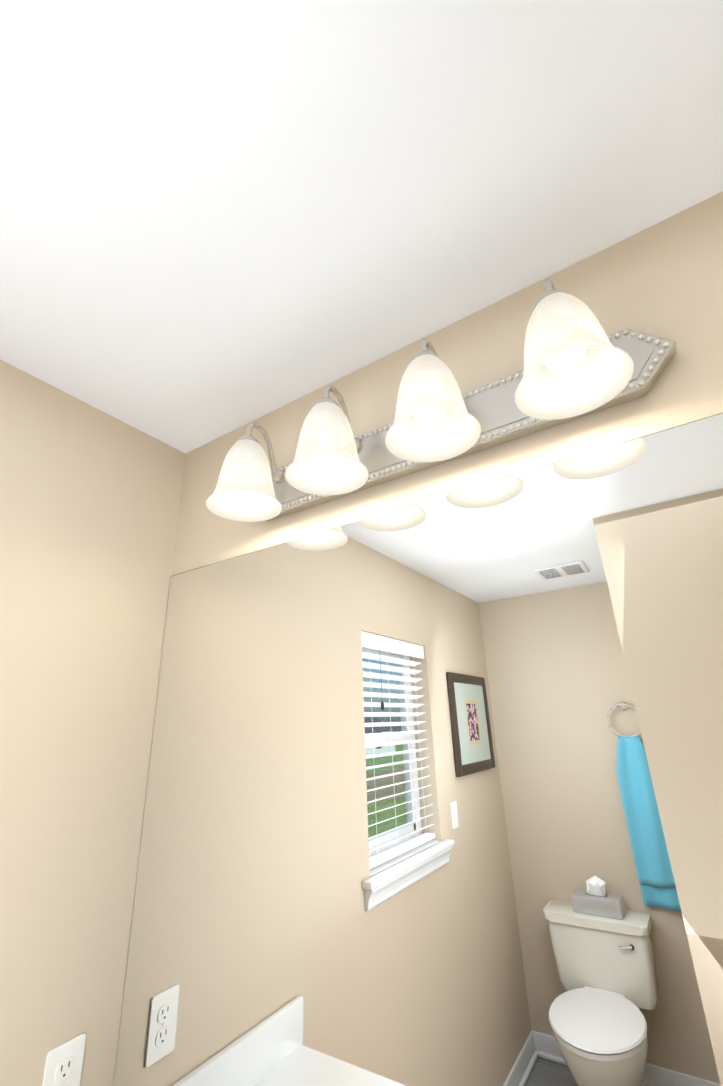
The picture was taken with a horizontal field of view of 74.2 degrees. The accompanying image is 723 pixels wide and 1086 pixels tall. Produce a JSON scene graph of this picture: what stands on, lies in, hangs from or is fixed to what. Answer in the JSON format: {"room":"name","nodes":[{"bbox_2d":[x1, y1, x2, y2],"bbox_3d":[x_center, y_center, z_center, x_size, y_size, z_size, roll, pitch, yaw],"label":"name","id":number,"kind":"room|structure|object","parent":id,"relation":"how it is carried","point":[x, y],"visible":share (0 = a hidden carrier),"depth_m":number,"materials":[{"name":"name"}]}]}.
{"room":"bathroom","nodes":[
{"label":"bathroom","id":0,"kind":"room"},
{"bbox_2d":[0,359,184,1085],"bbox_3d":[-1.240,0.535,0.067,0.150,2.440,2.740,-15,-24,30],"label":"wall","id":1,"kind":"structure","parent":0,"point":[90,496],"depth_m":1.03,"materials":[{"name":"beige paint"}]},
{"bbox_2d":[42,1033,85,1085],"bbox_3d":[-0.544,0.981,0.868,0.007,0.115,0.070,-15,-24,30],"label":"electrical outlet","id":2,"kind":"object","parent":1,"relation":"attached to","point":[63,1064],"visible":1,"depth_m":0.88,"materials":[{"name":"white plastic"}]},
{"bbox_2d":[0,0,722,453],"bbox_3d":[-0.600,-0.834,0.107,1.790,0.100,2.740,-15,-24,30],"label":"ceiling","id":3,"kind":"structure","parent":0,"point":[218,218],"depth_m":0.73,"materials":[{"name":"white paint"}]},
{"bbox_2d":[113,191,722,1085],"bbox_3d":[0.224,0.701,0.644,1.640,2.440,0.130,-15,-24,30],"label":"wall","id":4,"kind":"structure","parent":0,"point":[433,793],"depth_m":0.76,"materials":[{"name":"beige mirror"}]},
{"bbox_2d":[206,278,676,521],"bbox_3d":[0.051,-0.251,0.901,0.912,0.225,0.208,-15,-24,30],"label":"sconce","id":5,"kind":"object","parent":4,"relation":"attached to","point":[579,362],"visible":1,"depth_m":0.84,"materials":[{"name":"white glass"}]}
]}

